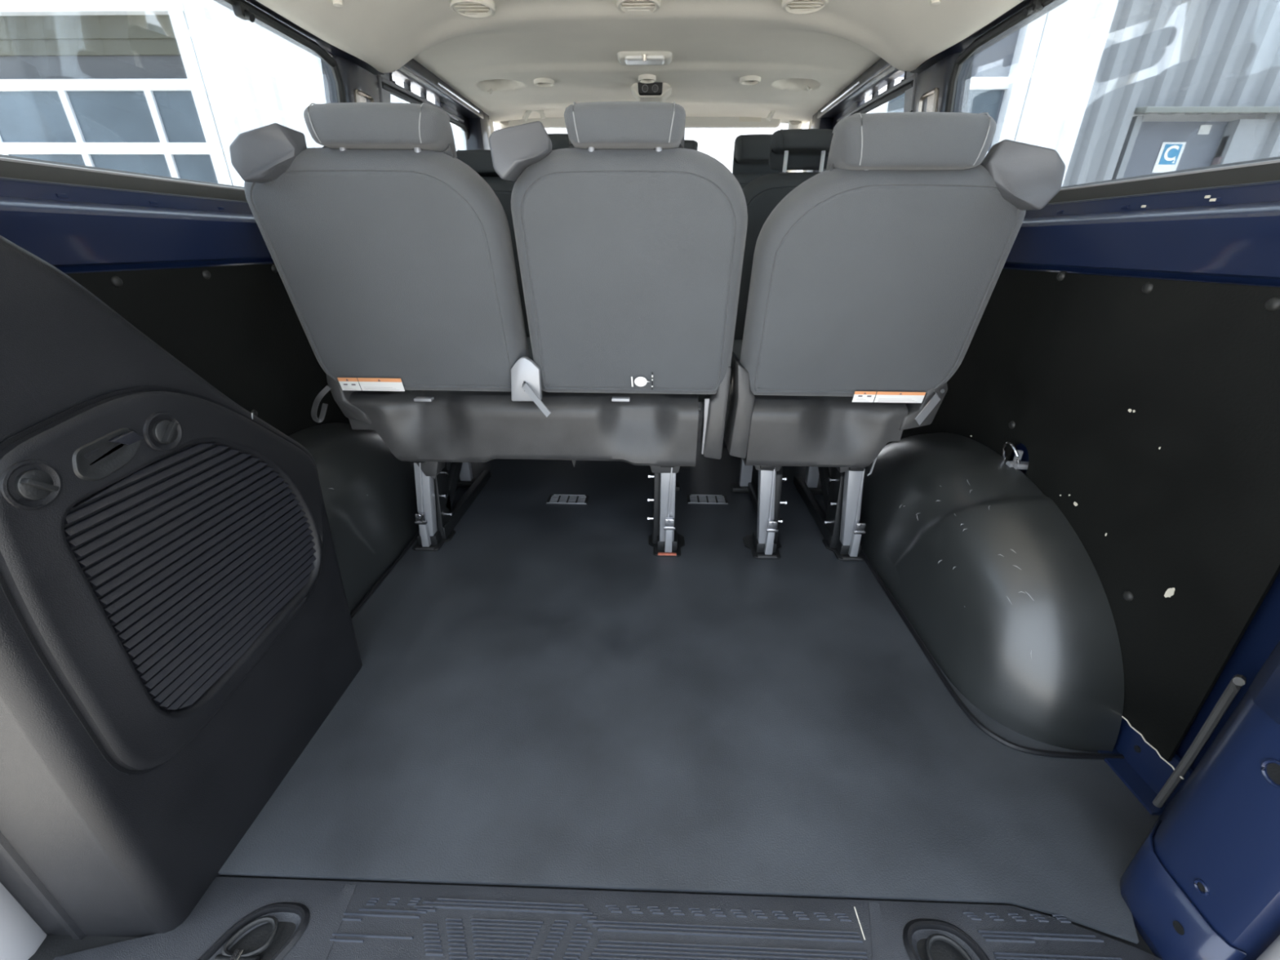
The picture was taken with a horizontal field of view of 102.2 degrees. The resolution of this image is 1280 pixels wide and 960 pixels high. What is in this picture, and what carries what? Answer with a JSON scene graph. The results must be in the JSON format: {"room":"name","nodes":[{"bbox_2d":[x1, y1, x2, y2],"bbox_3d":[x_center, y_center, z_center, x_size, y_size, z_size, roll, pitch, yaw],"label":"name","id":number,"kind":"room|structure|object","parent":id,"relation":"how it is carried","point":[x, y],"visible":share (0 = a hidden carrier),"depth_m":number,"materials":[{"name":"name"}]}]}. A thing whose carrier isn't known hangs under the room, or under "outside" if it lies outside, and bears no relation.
{"room":"vehicle interior","nodes":[
{"label":"vehicle interior","id":0,"kind":"room"},
{"bbox_2d":[0,0,346,273],"bbox_3d":[-0.894,-0.583,1.748,0.121,1.368,2.800,1,25,2],"label":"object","id":1,"kind":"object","parent":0,"point":[74,218],"depth_m":0.89,"materials":[{"name":"blue paint"}]},
{"bbox_2d":[0,882,46,959],"bbox_3d":[-0.870,0.155,0.486,0.131,1.183,0.086,15,28,29],"label":"trim","id":2,"kind":"structure","parent":1,"relation":"attached to","point":[20,936],"depth_m":0.67,"materials":[{"name":"grey plastic"}]},
{"bbox_2d":[55,193,68,198],"bbox_3d":[-0.896,-0.441,0.800,0.004,0.006,0.016,1,25,2],"label":"hole","id":3,"kind":"object","parent":1,"relation":"on","point":[57,195],"depth_m":0.80,"materials":[{"name":"blue paint"}]},
{"bbox_2d":[149,200,158,204],"bbox_3d":[-0.891,-0.507,0.945,0.004,0.006,0.016,1,25,2],"label":"hole","id":4,"kind":"object","parent":1,"relation":"on","point":[151,202],"depth_m":0.94,"materials":[{"name":"blue paint"}]},
{"bbox_2d":[0,235,362,939],"bbox_3d":[-0.800,0.016,0.738,0.404,1.334,0.593,1,25,2],"label":"trim panel","id":5,"kind":"object","parent":1,"relation":"attached to","point":[177,630],"visible":0.91,"depth_m":0.65,"materials":[{"name":"plastic"}]},
{"bbox_2d":[0,459,62,511],"bbox_3d":[-0.615,0.005,0.523,0.003,0.052,0.052,1,25,2],"label":"knob","id":6,"kind":"object","parent":5,"relation":"attached to","point":[25,485],"depth_m":0.52,"materials":[{"name":"plastic"}]},
{"bbox_2d":[142,411,182,452],"bbox_3d":[-0.610,-0.061,0.662,0.003,0.052,0.052,1,25,2],"label":"knob","id":7,"kind":"object","parent":5,"relation":"attached to","point":[162,431],"depth_m":0.66,"materials":[{"name":"plastic"}]},
{"bbox_2d":[63,443,316,710],"bbox_3d":[-0.618,0.107,0.772,0.010,0.326,0.347,1,25,2],"label":"vent grille","id":8,"kind":"object","parent":5,"relation":"attached to","point":[191,557],"depth_m":0.72,"materials":[{"name":"black plastic"}]},
{"bbox_2d":[65,263,350,435],"bbox_3d":[-0.915,-0.147,1.371,0.058,0.792,1.550,1,25,2],"label":"board","id":9,"kind":"object","parent":1,"relation":"attached to","point":[238,328],"visible":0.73,"depth_m":1.15,"materials":[{"name":"black plastic"}]},
{"bbox_2d":[217,206,224,209],"bbox_3d":[-0.885,-0.574,1.091,0.004,0.006,0.016,1,25,2],"label":"light","id":10,"kind":"object","parent":1,"relation":"on","point":[218,207],"depth_m":1.09,"materials":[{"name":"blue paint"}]},
{"bbox_2d":[231,1,254,22],"bbox_3d":[-0.852,-1.008,1.114,0.034,0.031,0.030,1,25,2],"label":"handle","id":11,"kind":"object","parent":1,"relation":"attached to","point":[241,11],"visible":1,"depth_m":1.11,"materials":[{"name":"black plastic"}]},
{"bbox_2d":[213,0,384,75],"bbox_3d":[-0.890,-0.986,0.797,0.102,0.165,1.890,1,25,2],"label":"trim","id":12,"kind":"structure","parent":1,"relation":"attached to","point":[332,51],"depth_m":1.34,"materials":[{"name":"black paint"}]},
{"bbox_2d":[320,55,391,103],"bbox_3d":[-0.893,-1.127,1.660,0.127,0.570,0.295,1,25,2],"label":"trim","id":13,"kind":"structure","parent":1,"relation":"attached to","point":[361,85],"depth_m":1.54,"materials":[{"name":"black paint"}]},
{"bbox_2d":[381,58,491,150],"bbox_3d":[-0.822,-1.183,2.273,0.142,0.980,1.059,1,25,2],"label":"door","id":14,"kind":"structure","parent":1,"relation":"in","point":[475,123],"depth_m":2.05,"materials":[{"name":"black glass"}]},
{"bbox_2d":[488,118,493,133],"bbox_3d":[-0.803,-1.585,2.705,0.100,0.530,0.139,1,25,2],"label":"trim","id":15,"kind":"structure","parent":1,"relation":"attached to","point":[491,126],"depth_m":2.62,"materials":[{"name":"beige plastic"}]},
{"bbox_2d":[499,121,510,128],"bbox_3d":[-0.742,-1.768,3.046,0.076,0.534,0.691,-3,25,-8],"label":"trim","id":16,"kind":"structure","parent":1,"relation":"attached to","point":[502,124],"depth_m":2.65,"materials":[{"name":"white plastic"}]},
{"bbox_2d":[255,0,1023,124],"bbox_3d":[0.001,-1.208,1.306,1.670,0.165,3.060,1,25,2],"label":"ceiling","id":17,"kind":"structure","parent":0,"point":[575,44],"depth_m":1.61,"materials":[{"name":"beige fabric"}]},
{"bbox_2d":[332,0,342,7],"bbox_3d":[-0.715,-1.129,1.219,0.022,0.016,0.022,1,25,2],"label":"clip","id":18,"kind":"object","parent":17,"relation":"attached to","point":[338,3],"visible":1,"depth_m":1.22,"materials":[{"name":"beige plastic"}]},
{"bbox_2d":[449,0,495,18],"bbox_3d":[-0.465,-1.319,1.426,0.124,0.034,0.124,1,25,2],"label":"ceiling vent","id":19,"kind":"object","parent":17,"relation":"in","point":[481,7],"visible":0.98,"depth_m":1.44,"materials":[{"name":"beige plastic"}]},
{"bbox_2d":[487,88,493,94],"bbox_3d":[-0.625,-1.616,2.143,0.020,0.030,0.037,-13,28,-27],"label":"coat hook","id":20,"kind":"object","parent":17,"relation":"attached to","point":[491,91],"visible":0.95,"depth_m":2.13,"materials":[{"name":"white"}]},
{"bbox_2d":[521,110,545,121],"bbox_3d":[-0.514,-1.767,2.489,0.116,0.066,0.024,1,25,2],"label":"handle","id":21,"kind":"object","parent":17,"relation":"attached to","point":[526,114],"visible":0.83,"depth_m":2.48,"materials":[{"name":"white plastic"}]},
{"bbox_2d":[507,117,566,128],"bbox_3d":[-0.325,-1.834,2.639,0.710,0.050,0.041,1,25,2],"label":"sun visor","id":22,"kind":"object","parent":17,"relation":"attached to","point":[548,122],"visible":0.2,"depth_m":2.64,"materials":[{"name":"white"}]},
{"bbox_2d":[533,77,554,88],"bbox_3d":[-0.378,-1.574,2.030,0.080,0.034,0.080,1,25,2],"label":"ceiling vent","id":23,"kind":"object","parent":17,"relation":"in","point":[541,82],"visible":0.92,"depth_m":2.02,"materials":[{"name":"beige plastic"}]},
{"bbox_2d":[616,0,660,13],"bbox_3d":[-0.004,-1.341,1.441,0.124,0.034,0.124,1,25,2],"label":"ceiling vent","id":24,"kind":"object","parent":17,"relation":"in","point":[619,2],"visible":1,"depth_m":1.44,"materials":[{"name":"beige plastic"}]},
{"bbox_2d":[617,51,672,65],"bbox_3d":[0.017,-1.478,1.808,0.194,0.038,0.108,1,25,2],"label":"recessed light","id":25,"kind":"object","parent":17,"relation":"in","point":[624,58],"visible":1,"depth_m":1.77,"materials":[{"name":"white plastic"}]},
{"bbox_2d":[641,54,647,61],"bbox_3d":[0.015,-1.449,1.773,0.020,0.016,0.019,1,25,2],"label":"switch","id":26,"kind":"object","parent":25,"relation":"attached to","point":[644,57],"depth_m":1.77,"materials":[{"name":"white plastic"}]},
{"bbox_2d":[638,74,656,83],"bbox_3d":[0.028,-1.549,1.978,0.068,0.034,0.068,1,25,2],"label":"ceiling vent","id":27,"kind":"object","parent":17,"relation":"in","point":[643,78],"visible":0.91,"depth_m":1.97,"materials":[{"name":"beige plastic"}]},
{"bbox_2d":[631,82,671,102],"bbox_3d":[0.046,-1.586,2.105,0.164,0.056,0.130,1,25,2],"label":"overhead console","id":28,"kind":"object","parent":17,"relation":"attached to","point":[655,91],"visible":0.91,"depth_m":2.07,"materials":[{"name":"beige plastic"}]},
{"bbox_2d":[684,116,780,128],"bbox_3d":[0.430,-1.819,2.615,0.560,0.050,0.046,1,25,2],"label":"sun visor","id":29,"kind":"object","parent":17,"relation":"attached to","point":[691,122],"visible":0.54,"depth_m":2.61,"materials":[{"name":"white"}]},
{"bbox_2d":[739,75,760,85],"bbox_3d":[0.425,-1.548,1.985,0.080,0.034,0.080,1,25,2],"label":"ceiling vent","id":30,"kind":"object","parent":17,"relation":"in","point":[749,80],"visible":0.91,"depth_m":1.98,"materials":[{"name":"beige plastic"}]},
{"bbox_2d":[762,110,774,121],"bbox_3d":[0.606,-1.750,2.454,0.073,0.075,0.024,1,25,2],"label":"handle","id":31,"kind":"object","parent":17,"relation":"attached to","point":[771,115],"visible":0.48,"depth_m":2.45,"materials":[{"name":"white plastic"}]},
{"bbox_2d":[782,0,828,15],"bbox_3d":[0.449,-1.305,1.399,0.124,0.034,0.124,1,25,2],"label":"ceiling vent","id":32,"kind":"object","parent":17,"relation":"in","point":[796,6],"visible":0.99,"depth_m":1.42,"materials":[{"name":"beige plastic"}]},
{"bbox_2d":[805,85,812,91],"bbox_3d":[0.687,-1.591,2.091,0.020,0.030,0.037,16,29,30],"label":"coat hook","id":33,"kind":"object","parent":17,"relation":"attached to","point":[808,88],"visible":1,"depth_m":2.08,"materials":[{"name":"white plastic"}]},
{"bbox_2d":[930,0,940,5],"bbox_3d":[0.700,-1.133,1.219,0.022,0.016,0.022,1,25,2],"label":"clip","id":34,"kind":"object","parent":17,"relation":"attached to","point":[933,2],"visible":1,"depth_m":1.22,"materials":[{"name":"beige plastic"}]},
{"bbox_2d":[217,400,1159,944],"bbox_3d":[0.003,0.011,2.041,1.910,0.006,2.902,1,25,2],"label":"floor","id":35,"kind":"structure","parent":0,"point":[539,696],"depth_m":0.98,"materials":[{"name":"rubber"}]},
{"bbox_2d":[288,422,459,618],"bbox_3d":[-0.829,0.047,1.470,0.242,0.399,1.226,1,25,2],"label":"wheel arch cover","id":36,"kind":"object","parent":35,"relation":"on","point":[369,494],"visible":0.32,"depth_m":1.40,"materials":[{"name":"plastic"}]},
{"bbox_2d":[412,529,455,551],"bbox_3d":[-0.656,0.186,1.634,0.114,0.010,0.132,1,25,2],"label":"mount","id":37,"kind":"object","parent":35,"relation":"on","point":[416,547],"visible":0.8,"depth_m":1.59,"materials":[{"name":"black plastic"}]},
{"bbox_2d":[229,101,747,552],"bbox_3d":[-0.291,-0.344,1.482,1.049,1.097,0.761,1,25,2],"label":"seat","id":38,"kind":"object","parent":35,"relation":"on","point":[393,256],"visible":1,"depth_m":1.13,"materials":[{"name":"fabric"}]},
{"bbox_2d":[456,149,529,337],"bbox_3d":[-0.526,-0.732,2.270,0.470,1.147,0.681,1,25,2],"label":"passenger seat","id":39,"kind":"object","parent":35,"relation":"on","point":[481,161],"visible":0.04,"depth_m":1.78,"materials":[{"name":"fabric"}]},
{"bbox_2d":[547,133,568,150],"bbox_3d":[-0.453,-1.163,2.992,0.560,1.327,0.705,1,25,2],"label":"seat","id":40,"kind":"object","parent":35,"relation":"on","point":[558,140],"visible":0.02,"depth_m":2.41,"materials":[{"name":"fabric"}]},
{"bbox_2d":[546,493,589,505],"bbox_3d":[-0.264,0.071,1.894,0.148,0.006,0.072,1,25,2],"label":"floor vent","id":41,"kind":"object","parent":35,"relation":"in","point":[555,499],"visible":1,"depth_m":1.89,"materials":[{"name":"grey plastic"}]},
{"bbox_2d":[648,533,684,556],"bbox_3d":[0.083,0.200,1.613,0.114,0.010,0.132,1,25,2],"label":"socket","id":42,"kind":"object","parent":35,"relation":"on","point":[681,541],"visible":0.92,"depth_m":1.58,"materials":[{"name":"black plastic"}]},
{"bbox_2d":[684,139,697,150],"bbox_3d":[0.082,-1.143,2.984,0.430,1.304,0.700,1,25,2],"label":"seat","id":43,"kind":"object","parent":35,"relation":"on","point":[691,144],"visible":0.02,"depth_m":2.42,"materials":[{"name":"fabric"}]},
{"bbox_2d":[686,493,728,504],"bbox_3d":[0.248,0.071,1.900,0.148,0.006,0.072,1,25,2],"label":"floor vent","id":44,"kind":"object","parent":35,"relation":"in","point":[692,499],"visible":1,"depth_m":1.90,"materials":[{"name":"grey plastic"}]},
{"bbox_2d":[732,133,782,189],"bbox_3d":[0.572,-1.142,2.962,0.510,1.325,0.708,1,25,2],"label":"seat","id":45,"kind":"object","parent":35,"relation":"on","point":[751,152],"visible":0.2,"depth_m":2.44,"materials":[{"name":"fabric"}]},
{"bbox_2d":[742,534,781,559],"bbox_3d":[0.383,0.206,1.604,0.114,0.010,0.132,1,25,2],"label":"socket","id":46,"kind":"object","parent":35,"relation":"on","point":[748,540],"visible":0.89,"depth_m":1.58,"materials":[{"name":"black plastic"}]},
{"bbox_2d":[723,128,833,447],"bbox_3d":[0.576,-0.737,2.225,0.465,1.206,0.685,1,25,2],"label":"passenger seat","id":47,"kind":"object","parent":35,"relation":"on","point":[796,149],"visible":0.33,"depth_m":1.77,"materials":[{"name":"fabric"}]},
{"bbox_2d":[822,537,864,561],"bbox_3d":[0.635,0.211,1.597,0.114,0.010,0.132,1,25,2],"label":"socket","id":48,"kind":"object","parent":35,"relation":"on","point":[840,557],"visible":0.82,"depth_m":1.55,"materials":[{"name":"black plastic"}]},
{"bbox_2d":[724,111,1065,556],"bbox_3d":[0.513,-0.322,1.465,0.544,1.080,0.755,1,25,2],"label":"seat","id":49,"kind":"object","parent":35,"relation":"on","point":[873,279],"visible":1,"depth_m":1.12,"materials":[{"name":"fabric"}]},
{"bbox_2d":[729,339,742,383],"bbox_3d":[0.523,-0.348,1.626,0.480,0.120,0.440,1,25,2],"label":"cushion","id":50,"kind":"object","parent":49,"relation":"on","point":[737,344],"depth_m":1.64,"materials":[{"name":"fabric"}]},
{"bbox_2d":[821,432,1124,759],"bbox_3d":[0.789,0.078,1.424,0.242,0.399,1.226,1,25,2],"label":"wheel arch cover","id":51,"kind":"object","parent":35,"relation":"on","point":[991,575],"visible":0.89,"depth_m":1.05,"materials":[{"name":"plastic"}]},
{"bbox_2d":[944,0,1279,770],"bbox_3d":[0.894,-0.548,1.697,0.121,1.368,2.800,1,25,2],"label":"van body side","id":52,"kind":"structure","parent":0,"point":[1217,224],"depth_m":0.81,"materials":[{"name":"blue paint"}]},
{"bbox_2d":[27,875,1154,959],"bbox_3d":[-0.002,0.053,2.062,1.980,0.080,3.100,1,25,2],"label":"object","id":53,"kind":"structure","parent":52,"relation":"attached to","point":[53,946],"depth_m":0.71,"materials":[{"name":"black plastic"}]},
{"bbox_2d":[53,876,1162,959],"bbox_3d":[0.015,0.664,0.639,1.580,0.028,0.266,1,25,2],"label":"plate","id":54,"kind":"object","parent":53,"relation":"on","point":[333,920],"visible":1,"depth_m":0.71,"materials":[{"name":"plastic"}]},
{"bbox_2d":[213,915,279,959],"bbox_3d":[-0.527,0.627,0.693,0.061,0.013,0.069,1,25,2],"label":"ring","id":55,"kind":"object","parent":54,"relation":"attached to","point":[238,954],"visible":1,"depth_m":0.69,"materials":[{"name":"grey metal"}]},
{"bbox_2d":[924,933,972,959],"bbox_3d":[0.411,0.639,0.678,0.060,0.013,0.069,1,25,2],"label":"ring","id":56,"kind":"object","parent":54,"relation":"attached to","point":[931,939],"visible":1,"depth_m":0.70,"materials":[{"name":"grey metal"}]},
{"bbox_2d":[786,120,802,172],"bbox_3d":[0.862,-1.737,3.000,0.076,0.534,0.691,6,25,11],"label":"trim","id":57,"kind":"structure","parent":52,"relation":"attached to","point":[792,125],"depth_m":2.62,"materials":[{"name":"white plastic"}]},
{"bbox_2d":[802,119,812,172],"bbox_3d":[0.896,-1.552,2.656,0.100,0.530,0.139,1,25,2],"label":"trim","id":58,"kind":"structure","parent":52,"relation":"attached to","point":[811,121],"depth_m":2.57,"materials":[{"name":"beige plastic"}]},
{"bbox_2d":[804,57,914,172],"bbox_3d":[0.875,-1.150,2.224,0.142,0.980,1.059,1,25,2],"label":"trim","id":59,"kind":"structure","parent":52,"relation":"in","point":[851,100],"depth_m":1.94,"materials":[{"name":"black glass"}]},
{"bbox_2d":[903,53,973,112],"bbox_3d":[0.909,-1.092,1.609,0.127,0.570,0.295,1,25,2],"label":"trim","id":60,"kind":"structure","parent":52,"relation":"attached to","point":[928,92],"depth_m":1.49,"materials":[{"name":"black paint"}]},
{"bbox_2d":[910,0,1067,73],"bbox_3d":[0.851,-0.952,0.747,0.102,0.165,1.890,1,25,2],"label":"trim","id":61,"kind":"structure","parent":52,"relation":"attached to","point":[962,46],"depth_m":1.29,"materials":[{"name":"black paint"}]},
{"bbox_2d":[1002,441,1028,470],"bbox_3d":[0.877,-0.049,1.199,0.058,0.079,0.066,1,25,2],"label":"ring","id":62,"kind":"object","parent":52,"relation":"attached to","point":[1016,463],"visible":0.74,"depth_m":1.19,"materials":[{"name":"silver metal"}]},
{"bbox_2d":[1022,0,1044,16],"bbox_3d":[0.834,-1.005,1.095,0.034,0.031,0.030,1,25,2],"label":"handle","id":63,"kind":"object","parent":52,"relation":"attached to","point":[1034,6],"visible":1,"depth_m":1.09,"materials":[{"name":"black plastic"}]},
{"bbox_2d":[1056,209,1063,213],"bbox_3d":[0.848,-0.541,1.041,0.004,0.006,0.016,1,25,2],"label":"light","id":64,"kind":"object","parent":52,"relation":"on","point":[1058,211],"depth_m":1.04,"materials":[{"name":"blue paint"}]},
{"bbox_2d":[886,268,1279,779],"bbox_3d":[0.877,-0.124,1.343,0.058,0.793,1.499,1,25,2],"label":"board","id":65,"kind":"object","parent":52,"relation":"attached to","point":[1147,411],"visible":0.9,"depth_m":0.86,"materials":[{"name":"black plastic"}]},
{"bbox_2d":[1120,204,1129,208],"bbox_3d":[0.842,-0.474,0.896,0.004,0.006,0.016,1,25,2],"label":"hole","id":66,"kind":"object","parent":52,"relation":"on","point":[1122,206],"depth_m":0.89,"materials":[{"name":"blue paint"}]},
{"bbox_2d":[1097,717,1193,815],"bbox_3d":[0.882,0.486,0.906,0.060,0.090,0.160,1,25,2],"label":"van side panel","id":67,"kind":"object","parent":52,"relation":"attached to","point":[1142,771],"depth_m":0.90,"materials":[{"name":"blue paint"}]},
{"bbox_2d":[1152,674,1246,808],"bbox_3d":[0.849,0.412,0.791,0.063,0.321,0.013,-14,28,-29],"label":"strip","id":68,"kind":"object","parent":52,"relation":"attached to","point":[1237,681],"visible":1,"depth_m":0.80,"materials":[{"name":"grey"}]},
{"bbox_2d":[1120,640,1279,959],"bbox_3d":[0.851,0.022,0.526,0.308,1.410,0.329,1,25,2],"label":"door pillar","id":69,"kind":"structure","parent":52,"relation":"attached to","point":[1203,883],"depth_m":0.62,"materials":[{"name":"blue metal"}]},
{"bbox_2d":[1208,197,1222,202],"bbox_3d":[0.837,-0.407,0.751,0.004,0.006,0.016,1,25,2],"label":"hole","id":70,"kind":"object","parent":52,"relation":"on","point":[1211,199],"depth_m":0.75,"materials":[{"name":"blue paint"}]},
{"bbox_2d":[1256,934,1279,959],"bbox_3d":[0.730,0.396,0.512,0.057,0.821,0.038,-18,30,-34],"label":"trim","id":71,"kind":"structure","parent":52,"relation":"attached to","point":[1272,952],"depth_m":0.58,"materials":[{"name":"grey plastic"}]},
{"label":"outside","id":72,"kind":"structure","parent":0,"visible":0},
{"bbox_3d":[-0.068,1.334,0.616,60.000,0.100,60.000,1,25,2],"label":"ground","id":73,"kind":"structure","parent":72,"visible":0},
{"bbox_2d":[182,0,888,186],"bbox_3d":[-0.920,-3.533,4.892,6.465,5.160,0.028,1,25,2],"label":"wall","id":74,"kind":"structure","parent":73,"relation":"on","point":[254,77],"depth_m":4.88,"materials":[{"name":"white paint"}]},
{"bbox_2d":[0,0,233,185],"bbox_3d":[-6.641,-2.900,5.498,5.000,3.540,0.175,1,25,2],"label":"garage door","id":75,"kind":"structure","parent":74,"relation":"in","point":[119,85],"depth_m":5.03,"materials":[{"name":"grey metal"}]},
{"bbox_2d":[886,13,1047,157],"bbox_3d":[2.800,-3.009,5.095,1.530,4.180,0.175,1,25,2],"label":"garage door","id":76,"kind":"structure","parent":74,"relation":"in","point":[1001,73],"depth_m":4.76,"materials":[{"name":"white metal"}]},
{"bbox_2d":[1013,0,1118,186],"bbox_3d":[3.805,-3.429,4.779,0.500,5.200,0.200,1,25,2],"label":"pillar","id":77,"kind":"structure","parent":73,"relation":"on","point":[1074,35],"depth_m":4.65,"materials":[{"name":"white paint"}]},
{"bbox_2d":[1062,0,1279,186],"bbox_3d":[6.222,-3.388,4.671,4.320,5.160,0.065,1,25,2],"label":"wall","id":78,"kind":"structure","parent":73,"relation":"on","point":[1156,53],"depth_m":4.60,"materials":[{"name":"grey metal"}]},
{"bbox_2d":[1111,106,1279,179],"bbox_3d":[5.211,-2.246,5.253,1.350,2.589,0.290,1,25,2],"label":"entrance door","id":79,"kind":"structure","parent":78,"relation":"in","point":[1208,144],"depth_m":4.87,"materials":[{"name":"grey metal"}]},
{"bbox_2d":[1151,142,1186,173],"bbox_3d":[5.083,-3.097,4.956,0.215,0.250,0.015,1,25,2],"label":"letter sign","id":80,"kind":"object","parent":79,"relation":"attached to","point":[1170,153],"visible":1,"depth_m":4.95,"materials":[{"name":"white plastic"}]},
{"bbox_2d":[1133,113,1265,121],"bbox_3d":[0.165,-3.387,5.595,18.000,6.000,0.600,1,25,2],"label":"door canopy","id":81,"kind":"object","parent":78,"relation":"attached to","point":[1150,117],"depth_m":5.01,"materials":[{"name":"white metal"}]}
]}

